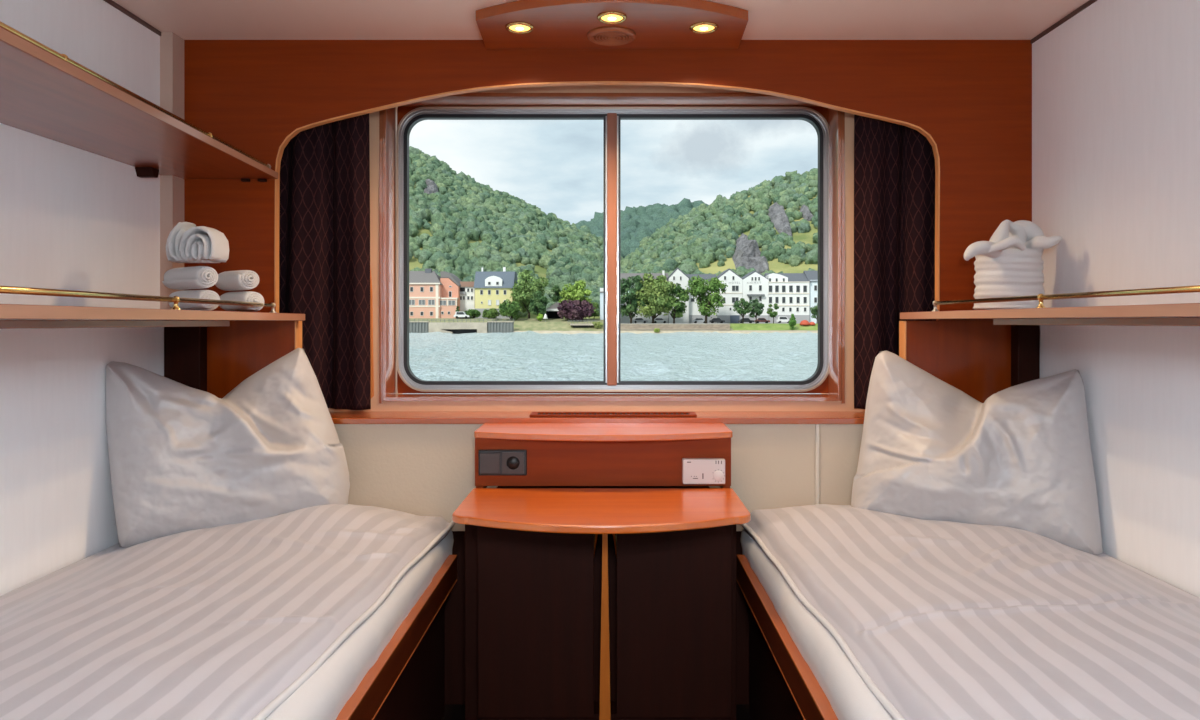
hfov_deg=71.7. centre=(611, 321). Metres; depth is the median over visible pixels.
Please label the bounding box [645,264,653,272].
tree
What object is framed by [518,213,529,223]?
tree
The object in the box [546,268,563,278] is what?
tree
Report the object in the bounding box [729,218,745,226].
tree
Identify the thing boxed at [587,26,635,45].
vent grille
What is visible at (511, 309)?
shrub
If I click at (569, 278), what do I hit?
tree
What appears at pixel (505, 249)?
tree
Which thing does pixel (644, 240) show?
tree
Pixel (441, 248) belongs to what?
tree
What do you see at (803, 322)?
tent
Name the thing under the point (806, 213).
rock outcrop
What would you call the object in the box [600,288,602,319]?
building
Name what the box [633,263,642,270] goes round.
tree
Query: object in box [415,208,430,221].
tree
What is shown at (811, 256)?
tree
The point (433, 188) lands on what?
rock outcrop
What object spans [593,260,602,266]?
tree
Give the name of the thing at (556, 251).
tree
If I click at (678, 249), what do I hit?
tree
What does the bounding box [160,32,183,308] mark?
trim
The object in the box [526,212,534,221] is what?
tree
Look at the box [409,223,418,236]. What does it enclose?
tree
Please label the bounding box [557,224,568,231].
tree
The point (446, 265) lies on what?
tree
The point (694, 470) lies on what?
thermostat
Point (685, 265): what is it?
tree
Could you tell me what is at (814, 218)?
tree
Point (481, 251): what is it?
tree
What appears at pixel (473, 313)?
hedge
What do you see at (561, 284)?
tree
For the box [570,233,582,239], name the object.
tree
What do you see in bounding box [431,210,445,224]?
tree
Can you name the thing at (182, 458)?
pillow
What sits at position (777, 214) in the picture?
rock outcrop
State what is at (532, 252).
tree
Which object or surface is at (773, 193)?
tree
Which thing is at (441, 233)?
tree
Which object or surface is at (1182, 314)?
wall shelf
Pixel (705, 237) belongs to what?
tree
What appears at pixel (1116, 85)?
wall
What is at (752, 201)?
tree
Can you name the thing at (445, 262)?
tree
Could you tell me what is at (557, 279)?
tree
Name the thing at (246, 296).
rolled towel
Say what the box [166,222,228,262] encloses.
towel
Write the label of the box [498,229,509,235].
tree
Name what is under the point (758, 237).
tree
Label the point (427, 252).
tree
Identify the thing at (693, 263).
tree
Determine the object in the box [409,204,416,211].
tree
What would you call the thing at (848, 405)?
window frame
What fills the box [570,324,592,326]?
jetty
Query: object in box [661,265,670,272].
tree
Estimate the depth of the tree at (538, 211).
408.27 m
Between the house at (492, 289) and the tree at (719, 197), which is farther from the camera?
the tree at (719, 197)
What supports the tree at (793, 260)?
on the hillside at (774, 265)
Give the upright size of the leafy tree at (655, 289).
13.652 m
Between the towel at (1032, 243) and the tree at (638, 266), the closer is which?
the towel at (1032, 243)
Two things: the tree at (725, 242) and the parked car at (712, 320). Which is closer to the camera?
the parked car at (712, 320)
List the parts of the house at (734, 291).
garage door, pane, pane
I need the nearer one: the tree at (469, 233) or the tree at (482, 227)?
the tree at (469, 233)
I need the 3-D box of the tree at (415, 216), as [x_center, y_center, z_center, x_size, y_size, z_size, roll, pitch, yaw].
[-73.888,-37.641,313.235,5.198,6.229,5.871,0,0,2]
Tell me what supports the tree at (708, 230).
on the hillside at (774, 265)
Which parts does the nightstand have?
door, finger pull, finger pull, door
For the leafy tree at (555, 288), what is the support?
on the ground
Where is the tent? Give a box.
[800,320,814,324]
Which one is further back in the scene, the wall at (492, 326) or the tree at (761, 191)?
the tree at (761, 191)
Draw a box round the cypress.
[789,314,795,329]
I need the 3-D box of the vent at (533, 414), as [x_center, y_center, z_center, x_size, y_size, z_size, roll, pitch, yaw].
[0.004,0.284,2.556,0.508,0.007,0.088,0,0,0]
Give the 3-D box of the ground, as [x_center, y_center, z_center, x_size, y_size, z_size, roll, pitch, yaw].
[0.000,1.608,227.500,300.000,5.216,37.000,0,0,0]
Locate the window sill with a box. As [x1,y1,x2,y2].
[329,411,864,423]
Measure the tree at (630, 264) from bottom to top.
7.905 m
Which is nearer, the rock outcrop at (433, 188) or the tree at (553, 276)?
the tree at (553, 276)
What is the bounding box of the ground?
[409,318,817,333]
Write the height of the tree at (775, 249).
6.809 m
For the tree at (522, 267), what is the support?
on the hillside at (413, 263)
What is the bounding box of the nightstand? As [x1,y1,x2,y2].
[452,423,750,719]
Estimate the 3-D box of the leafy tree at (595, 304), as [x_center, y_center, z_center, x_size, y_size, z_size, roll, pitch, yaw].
[-5.159,-3.064,226.077,3.286,4.751,3.392,0,0,0]
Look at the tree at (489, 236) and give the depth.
318.97 m
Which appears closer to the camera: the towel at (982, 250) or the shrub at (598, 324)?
the towel at (982, 250)
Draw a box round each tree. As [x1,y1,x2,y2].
[409,196,417,204]
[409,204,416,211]
[409,214,423,225]
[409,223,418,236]
[414,267,427,270]
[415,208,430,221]
[418,249,431,257]
[422,239,439,249]
[426,247,436,254]
[430,223,442,234]
[430,252,449,267]
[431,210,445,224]
[432,245,446,252]
[433,230,446,239]
[435,194,449,202]
[436,264,454,271]
[438,241,450,252]
[441,219,451,225]
[441,259,454,267]
[441,266,452,271]
[443,231,453,240]
[444,224,456,229]
[449,254,457,260]
[452,270,463,277]
[453,204,466,211]
[454,257,468,268]
[457,238,470,249]
[460,228,472,240]
[461,263,472,278]
[467,276,474,281]
[468,241,480,248]
[470,266,483,275]
[473,259,487,266]
[474,246,490,259]
[478,224,487,232]
[481,231,496,243]
[481,244,490,250]
[485,260,501,271]
[493,267,502,271]
[497,196,510,203]
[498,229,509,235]
[500,260,510,267]
[501,245,516,253]
[501,253,512,262]
[506,263,520,270]
[510,269,549,318]
[517,248,526,255]
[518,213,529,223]
[520,266,534,271]
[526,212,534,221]
[526,247,539,257]
[528,291,548,320]
[530,208,541,215]
[536,234,546,247]
[536,244,548,252]
[539,254,556,268]
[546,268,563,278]
[547,276,563,287]
[548,275,561,281]
[551,247,562,255]
[551,285,561,304]
[555,257,572,263]
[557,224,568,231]
[557,280,571,289]
[558,280,591,302]
[560,275,575,282]
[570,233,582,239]
[571,265,582,274]
[578,231,589,240]
[580,268,592,275]
[581,278,592,285]
[585,254,594,260]
[590,302,598,317]
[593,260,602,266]
[621,275,648,322]
[627,256,638,268]
[630,247,643,256]
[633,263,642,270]
[634,273,675,322]
[639,237,647,246]
[639,255,650,263]
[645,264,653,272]
[649,264,661,272]
[651,229,661,239]
[657,256,679,269]
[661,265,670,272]
[661,283,689,322]
[662,243,677,250]
[663,225,674,237]
[666,231,678,238]
[673,255,684,263]
[674,245,688,252]
[676,249,690,258]
[678,235,688,241]
[680,258,695,264]
[680,262,695,273]
[681,219,697,228]
[685,275,727,322]
[687,238,703,247]
[687,261,698,269]
[690,211,704,217]
[692,249,704,262]
[695,203,707,210]
[698,234,708,240]
[699,227,714,233]
[704,251,715,262]
[708,234,722,249]
[712,194,723,202]
[717,224,731,233]
[717,238,730,249]
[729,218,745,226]
[733,298,753,322]
[735,266,747,276]
[748,198,760,210]
[748,218,760,228]
[748,232,760,239]
[748,298,764,323]
[752,188,765,198]
[755,235,765,240]
[758,223,770,233]
[760,250,772,260]
[761,230,774,242]
[766,303,778,322]
[767,240,784,249]
[768,188,782,200]
[768,243,780,258]
[776,195,793,208]
[785,170,796,182]
[785,253,801,265]
[790,247,805,261]
[791,242,802,248]
[796,220,810,232]
[805,250,817,263]
[809,203,817,214]
[810,303,817,322]
[811,211,817,223]
[812,232,817,243]
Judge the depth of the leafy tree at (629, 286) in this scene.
220.46 m
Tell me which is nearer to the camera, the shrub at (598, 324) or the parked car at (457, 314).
the shrub at (598, 324)
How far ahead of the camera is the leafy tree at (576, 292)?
228.01 m
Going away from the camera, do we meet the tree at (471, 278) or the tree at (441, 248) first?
the tree at (471, 278)
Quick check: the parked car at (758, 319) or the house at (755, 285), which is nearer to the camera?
the parked car at (758, 319)
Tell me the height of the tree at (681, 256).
5.864 m
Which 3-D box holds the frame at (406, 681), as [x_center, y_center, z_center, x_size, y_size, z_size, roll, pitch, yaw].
[-0.887,0.914,1.430,0.872,0.472,2.020,0,0,0]
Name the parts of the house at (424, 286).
pane, cornice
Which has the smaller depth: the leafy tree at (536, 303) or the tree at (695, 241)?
the leafy tree at (536, 303)
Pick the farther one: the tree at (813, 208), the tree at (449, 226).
the tree at (813, 208)
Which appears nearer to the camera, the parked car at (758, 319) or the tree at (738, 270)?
the parked car at (758, 319)
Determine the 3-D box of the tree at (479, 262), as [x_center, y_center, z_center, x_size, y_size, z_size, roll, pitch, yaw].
[-44.366,-18.243,283.729,6.007,6.262,6.080,0,0,15]
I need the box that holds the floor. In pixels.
[442,704,751,719]
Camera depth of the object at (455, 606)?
2.50 m
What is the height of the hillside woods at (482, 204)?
111.102 m
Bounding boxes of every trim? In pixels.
[104,0,1096,43]
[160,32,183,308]
[815,424,818,504]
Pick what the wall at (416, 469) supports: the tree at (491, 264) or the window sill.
the window sill
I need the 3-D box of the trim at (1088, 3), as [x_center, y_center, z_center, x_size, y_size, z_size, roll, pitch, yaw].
[-0.030,-0.844,0.450,2.590,0.012,4.100,0,0,0]
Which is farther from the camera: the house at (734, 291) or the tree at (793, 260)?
the tree at (793, 260)
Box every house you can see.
[409,269,442,317]
[440,271,464,317]
[460,282,474,311]
[474,267,517,318]
[621,271,668,322]
[667,268,689,322]
[686,274,716,322]
[716,268,742,322]
[741,270,768,322]
[764,273,810,322]
[803,271,817,322]
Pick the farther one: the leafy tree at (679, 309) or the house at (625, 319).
the house at (625, 319)
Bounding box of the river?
[403,331,820,393]
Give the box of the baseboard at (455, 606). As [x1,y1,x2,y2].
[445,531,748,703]
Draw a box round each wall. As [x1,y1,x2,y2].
[0,0,163,595]
[334,424,862,530]
[409,321,429,332]
[487,321,513,332]
[621,324,732,329]
[1032,0,1199,597]
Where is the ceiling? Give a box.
[112,0,1088,39]
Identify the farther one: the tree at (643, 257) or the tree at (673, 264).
the tree at (643, 257)
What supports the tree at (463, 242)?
on the hillside at (413, 263)
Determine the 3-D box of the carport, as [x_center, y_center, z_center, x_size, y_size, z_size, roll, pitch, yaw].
[-15.870,-2.723,228.800,4.783,5.174,6.400,0,0,0]
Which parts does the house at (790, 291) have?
cornice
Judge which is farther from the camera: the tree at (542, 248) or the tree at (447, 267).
the tree at (542, 248)
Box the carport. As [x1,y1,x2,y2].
[546,303,563,318]
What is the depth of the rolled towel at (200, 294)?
2.09 m
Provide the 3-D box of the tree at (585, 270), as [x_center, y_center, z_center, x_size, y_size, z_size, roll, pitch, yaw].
[-8.900,-16.423,298.908,5.861,6.030,5.676,0,0,37]
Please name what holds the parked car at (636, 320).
on the ground
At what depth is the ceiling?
2.32 m
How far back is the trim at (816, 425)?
2.50 m
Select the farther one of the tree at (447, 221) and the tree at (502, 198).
the tree at (502, 198)
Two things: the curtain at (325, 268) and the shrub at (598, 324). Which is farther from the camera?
the shrub at (598, 324)
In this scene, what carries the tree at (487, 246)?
on the hillside at (413, 263)
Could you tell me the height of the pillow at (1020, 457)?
0.503 m
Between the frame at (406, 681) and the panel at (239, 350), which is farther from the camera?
the panel at (239, 350)
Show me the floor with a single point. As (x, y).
(452, 711)
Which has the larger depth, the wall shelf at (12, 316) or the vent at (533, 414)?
the vent at (533, 414)
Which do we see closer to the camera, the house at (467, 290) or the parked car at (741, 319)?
the parked car at (741, 319)
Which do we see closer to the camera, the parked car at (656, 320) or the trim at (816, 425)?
the trim at (816, 425)
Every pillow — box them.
[106,348,349,547]
[851,351,1102,554]
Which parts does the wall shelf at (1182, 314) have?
rail post, brass rail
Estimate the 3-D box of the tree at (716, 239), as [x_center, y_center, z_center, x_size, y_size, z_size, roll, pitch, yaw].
[39.296,-29.172,311.746,6.453,7.662,7.951,0,0,-16]
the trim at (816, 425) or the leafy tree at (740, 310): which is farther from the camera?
the leafy tree at (740, 310)
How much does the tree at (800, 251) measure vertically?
6.299 m
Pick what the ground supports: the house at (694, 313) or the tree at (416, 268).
the house at (694, 313)
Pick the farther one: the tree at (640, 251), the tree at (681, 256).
the tree at (640, 251)
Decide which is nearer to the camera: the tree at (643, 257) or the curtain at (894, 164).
the curtain at (894, 164)
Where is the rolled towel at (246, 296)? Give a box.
[219,291,263,311]
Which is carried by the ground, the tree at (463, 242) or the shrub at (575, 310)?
the shrub at (575, 310)
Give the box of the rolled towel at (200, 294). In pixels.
[168,290,219,310]
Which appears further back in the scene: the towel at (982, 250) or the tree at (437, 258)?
the tree at (437, 258)
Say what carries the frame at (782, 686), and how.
on the floor
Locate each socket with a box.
[478,450,526,474]
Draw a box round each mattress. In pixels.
[265,530,453,719]
[740,528,893,719]
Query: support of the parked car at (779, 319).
on the ground
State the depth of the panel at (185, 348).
2.45 m
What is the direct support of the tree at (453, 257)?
on the hillside at (413, 263)
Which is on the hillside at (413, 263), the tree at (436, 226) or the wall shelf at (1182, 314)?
the tree at (436, 226)
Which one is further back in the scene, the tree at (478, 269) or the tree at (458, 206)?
the tree at (458, 206)
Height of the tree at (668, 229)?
8.226 m
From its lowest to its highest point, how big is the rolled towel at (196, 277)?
0.058 m
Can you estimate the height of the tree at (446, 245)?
7.075 m
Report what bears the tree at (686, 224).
on the hillside at (774, 265)
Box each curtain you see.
[279,113,373,409]
[854,114,935,408]
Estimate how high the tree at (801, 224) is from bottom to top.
6.404 m
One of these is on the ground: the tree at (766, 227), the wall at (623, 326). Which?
the wall at (623, 326)
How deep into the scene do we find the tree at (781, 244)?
290.28 m
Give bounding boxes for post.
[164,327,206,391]
[1011,325,1039,386]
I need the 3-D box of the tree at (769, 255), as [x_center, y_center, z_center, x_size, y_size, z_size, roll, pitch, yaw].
[53.868,-22.513,288.528,4.638,5.558,5.238,0,0,6]
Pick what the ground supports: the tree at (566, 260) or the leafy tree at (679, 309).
the leafy tree at (679, 309)
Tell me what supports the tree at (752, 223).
on the hillside at (774, 265)
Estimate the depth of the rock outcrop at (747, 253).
289.36 m
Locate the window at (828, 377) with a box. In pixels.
[379,93,844,402]
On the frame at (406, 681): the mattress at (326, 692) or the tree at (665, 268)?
the mattress at (326, 692)
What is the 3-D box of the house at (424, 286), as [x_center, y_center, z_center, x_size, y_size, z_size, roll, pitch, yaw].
[-53.777,-7.649,232.000,14.487,14.481,12.800,0,0,0]
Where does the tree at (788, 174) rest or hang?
on the hillside at (774, 265)
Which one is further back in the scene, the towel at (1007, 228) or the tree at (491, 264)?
the tree at (491, 264)
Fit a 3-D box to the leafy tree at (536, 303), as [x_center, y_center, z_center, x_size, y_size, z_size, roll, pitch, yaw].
[-19.563,-4.281,221.929,5.599,8.166,5.161,0,0,0]
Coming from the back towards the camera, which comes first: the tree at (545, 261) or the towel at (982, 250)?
the tree at (545, 261)
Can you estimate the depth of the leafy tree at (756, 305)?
219.12 m
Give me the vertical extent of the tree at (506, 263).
5.662 m
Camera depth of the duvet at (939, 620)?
1.56 m
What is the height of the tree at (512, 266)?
6.646 m
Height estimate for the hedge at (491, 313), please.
3.006 m
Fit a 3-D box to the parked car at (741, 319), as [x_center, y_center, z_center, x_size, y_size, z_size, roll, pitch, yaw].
[36.487,-0.383,226.000,4.200,1.420,1.760,0,0,0]
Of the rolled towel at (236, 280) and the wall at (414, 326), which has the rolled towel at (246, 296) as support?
the rolled towel at (236, 280)
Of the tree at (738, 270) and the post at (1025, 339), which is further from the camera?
the tree at (738, 270)
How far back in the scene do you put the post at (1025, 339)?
2.45 m
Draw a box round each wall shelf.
[0,21,277,181]
[0,286,304,328]
[900,285,1199,325]
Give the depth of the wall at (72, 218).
2.02 m
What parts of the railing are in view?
rail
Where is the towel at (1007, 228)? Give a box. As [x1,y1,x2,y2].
[989,220,1026,247]
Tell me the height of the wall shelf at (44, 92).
0.063 m
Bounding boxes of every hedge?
[465,309,480,317]
[482,308,499,317]
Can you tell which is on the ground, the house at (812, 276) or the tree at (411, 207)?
the house at (812, 276)
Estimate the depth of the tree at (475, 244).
299.35 m
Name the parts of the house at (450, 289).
cornice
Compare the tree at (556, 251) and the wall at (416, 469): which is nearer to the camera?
the wall at (416, 469)
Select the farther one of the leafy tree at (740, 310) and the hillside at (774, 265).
the hillside at (774, 265)
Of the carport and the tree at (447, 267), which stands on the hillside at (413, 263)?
the tree at (447, 267)
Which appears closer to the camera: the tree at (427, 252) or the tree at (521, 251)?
the tree at (427, 252)
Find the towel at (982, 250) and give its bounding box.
[964,241,1014,260]
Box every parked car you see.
[454,312,469,317]
[632,318,647,322]
[654,318,667,322]
[692,318,707,322]
[709,318,724,322]
[738,318,753,322]
[754,318,769,322]
[776,317,788,322]
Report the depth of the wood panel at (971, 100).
2.50 m
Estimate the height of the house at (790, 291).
14.570 m
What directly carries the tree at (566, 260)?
on the hillside at (413, 263)
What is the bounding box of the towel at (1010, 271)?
[973,247,1044,309]
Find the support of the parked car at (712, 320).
on the ground
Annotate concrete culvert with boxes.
[429,322,486,333]
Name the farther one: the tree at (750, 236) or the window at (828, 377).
the tree at (750, 236)
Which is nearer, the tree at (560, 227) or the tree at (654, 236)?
the tree at (654, 236)
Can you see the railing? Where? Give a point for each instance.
(431, 320)
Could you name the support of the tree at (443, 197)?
on the hillside at (413, 263)
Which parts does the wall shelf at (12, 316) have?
brass rail, rail post, rail post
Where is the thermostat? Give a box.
[682,458,724,483]
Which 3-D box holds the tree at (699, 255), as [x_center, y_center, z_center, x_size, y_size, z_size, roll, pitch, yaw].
[31.992,-23.214,300.642,6.575,6.337,5.337,0,0,-31]
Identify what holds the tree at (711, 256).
on the hillside at (774, 265)
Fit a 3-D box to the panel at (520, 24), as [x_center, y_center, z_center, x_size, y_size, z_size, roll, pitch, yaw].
[0.000,-0.830,2.317,0.760,0.038,0.366,0,0,0]
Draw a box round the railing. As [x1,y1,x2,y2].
[409,319,513,321]
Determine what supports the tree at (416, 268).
on the hillside at (413, 263)
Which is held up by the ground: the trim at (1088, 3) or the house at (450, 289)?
the house at (450, 289)
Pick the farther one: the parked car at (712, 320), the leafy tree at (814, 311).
the parked car at (712, 320)
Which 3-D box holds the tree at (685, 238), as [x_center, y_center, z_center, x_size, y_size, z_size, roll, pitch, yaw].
[28.695,-31.097,328.282,5.246,6.287,5.925,0,0,-38]
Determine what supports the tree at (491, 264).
on the hillside at (413, 263)
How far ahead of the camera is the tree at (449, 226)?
313.91 m
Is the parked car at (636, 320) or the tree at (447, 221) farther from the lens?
the tree at (447, 221)
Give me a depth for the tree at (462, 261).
276.58 m
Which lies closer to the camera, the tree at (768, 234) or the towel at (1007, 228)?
the towel at (1007, 228)
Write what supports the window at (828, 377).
in the window frame at (848, 405)
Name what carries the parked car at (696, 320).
on the ground
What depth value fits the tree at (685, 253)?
300.52 m
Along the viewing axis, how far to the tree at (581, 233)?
382.32 m
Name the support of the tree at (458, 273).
on the hillside at (413, 263)
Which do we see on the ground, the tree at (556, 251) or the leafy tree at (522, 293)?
the leafy tree at (522, 293)
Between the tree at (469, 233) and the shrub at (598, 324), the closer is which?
the shrub at (598, 324)
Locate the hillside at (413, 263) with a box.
[409,162,599,318]
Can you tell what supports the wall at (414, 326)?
on the ground
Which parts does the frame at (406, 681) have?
board, edge trim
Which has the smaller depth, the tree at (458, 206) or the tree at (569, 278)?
the tree at (569, 278)
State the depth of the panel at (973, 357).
2.49 m
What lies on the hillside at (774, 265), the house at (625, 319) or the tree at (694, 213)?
the tree at (694, 213)
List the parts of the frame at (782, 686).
edge trim, board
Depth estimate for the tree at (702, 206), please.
374.10 m
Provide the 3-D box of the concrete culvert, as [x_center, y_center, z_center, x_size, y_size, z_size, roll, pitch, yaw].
[-39.126,1.827,211.400,14.818,3.451,1.600,0,0,0]
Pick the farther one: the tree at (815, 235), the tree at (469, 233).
the tree at (469, 233)
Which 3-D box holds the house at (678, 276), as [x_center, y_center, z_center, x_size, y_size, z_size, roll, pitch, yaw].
[18.672,-7.363,237.930,6.290,15.843,12.140,0,0,0]
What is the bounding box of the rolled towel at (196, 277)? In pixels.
[162,266,217,289]
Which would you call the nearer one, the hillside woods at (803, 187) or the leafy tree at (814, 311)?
the leafy tree at (814, 311)
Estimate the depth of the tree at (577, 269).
299.86 m
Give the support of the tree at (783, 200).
on the hillside at (774, 265)
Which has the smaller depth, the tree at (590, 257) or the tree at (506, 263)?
the tree at (506, 263)
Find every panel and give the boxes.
[184,40,1031,320]
[207,321,301,398]
[476,0,747,48]
[899,321,1010,402]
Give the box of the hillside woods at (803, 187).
[621,168,817,276]
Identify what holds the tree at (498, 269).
on the hillside at (413, 263)
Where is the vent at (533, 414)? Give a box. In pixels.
[529,412,696,416]
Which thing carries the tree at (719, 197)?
on the hillside at (774, 265)
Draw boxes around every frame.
[328,85,864,410]
[336,555,456,719]
[737,555,837,719]
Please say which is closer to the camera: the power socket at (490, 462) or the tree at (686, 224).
the power socket at (490, 462)
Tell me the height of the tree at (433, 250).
5.354 m
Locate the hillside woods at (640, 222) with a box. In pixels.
[575,198,707,257]
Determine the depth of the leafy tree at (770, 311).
219.76 m
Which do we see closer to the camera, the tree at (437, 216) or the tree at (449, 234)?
the tree at (449, 234)
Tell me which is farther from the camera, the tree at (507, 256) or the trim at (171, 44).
the tree at (507, 256)
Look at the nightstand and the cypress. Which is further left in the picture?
the nightstand
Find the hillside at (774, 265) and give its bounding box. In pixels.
[696,183,817,273]
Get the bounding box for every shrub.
[498,299,519,319]
[536,314,542,320]
[557,299,595,320]
[592,321,602,328]
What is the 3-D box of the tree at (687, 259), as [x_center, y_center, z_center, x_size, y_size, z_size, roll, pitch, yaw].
[27.049,-19.670,294.535,5.869,6.226,5.196,0,0,-41]
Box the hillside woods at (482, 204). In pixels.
[409,146,623,316]
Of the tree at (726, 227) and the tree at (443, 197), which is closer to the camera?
the tree at (726, 227)
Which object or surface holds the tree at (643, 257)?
on the hillside at (774, 265)
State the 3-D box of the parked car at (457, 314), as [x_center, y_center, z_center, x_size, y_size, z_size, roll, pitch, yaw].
[-40.120,-1.865,222.000,4.200,1.750,1.760,0,0,0]
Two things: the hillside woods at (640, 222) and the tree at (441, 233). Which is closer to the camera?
the tree at (441, 233)
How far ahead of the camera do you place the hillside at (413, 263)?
294.57 m
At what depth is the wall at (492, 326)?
211.24 m
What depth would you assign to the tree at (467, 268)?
271.87 m
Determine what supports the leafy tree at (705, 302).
on the ground
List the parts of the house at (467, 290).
garage door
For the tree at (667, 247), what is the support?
on the hillside at (774, 265)
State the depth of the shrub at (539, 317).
218.48 m
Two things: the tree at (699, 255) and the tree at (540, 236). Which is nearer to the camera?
the tree at (699, 255)
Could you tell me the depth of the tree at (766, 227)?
313.56 m
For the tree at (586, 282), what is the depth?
278.38 m
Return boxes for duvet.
[0,504,454,719]
[741,504,1199,719]
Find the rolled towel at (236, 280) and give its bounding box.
[215,270,258,290]
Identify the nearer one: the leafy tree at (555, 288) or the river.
the river
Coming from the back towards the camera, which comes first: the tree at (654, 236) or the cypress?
the tree at (654, 236)
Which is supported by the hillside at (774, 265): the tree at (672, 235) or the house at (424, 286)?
the tree at (672, 235)
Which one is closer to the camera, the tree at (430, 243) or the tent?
the tent
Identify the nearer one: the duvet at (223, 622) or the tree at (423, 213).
the duvet at (223, 622)
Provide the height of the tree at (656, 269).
7.274 m
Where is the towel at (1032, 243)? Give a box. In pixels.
[1024,235,1061,252]
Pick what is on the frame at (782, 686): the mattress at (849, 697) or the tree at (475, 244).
the mattress at (849, 697)
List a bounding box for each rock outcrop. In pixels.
[424,179,438,193]
[732,233,768,273]
[768,202,791,235]
[800,205,813,220]
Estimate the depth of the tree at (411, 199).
331.27 m

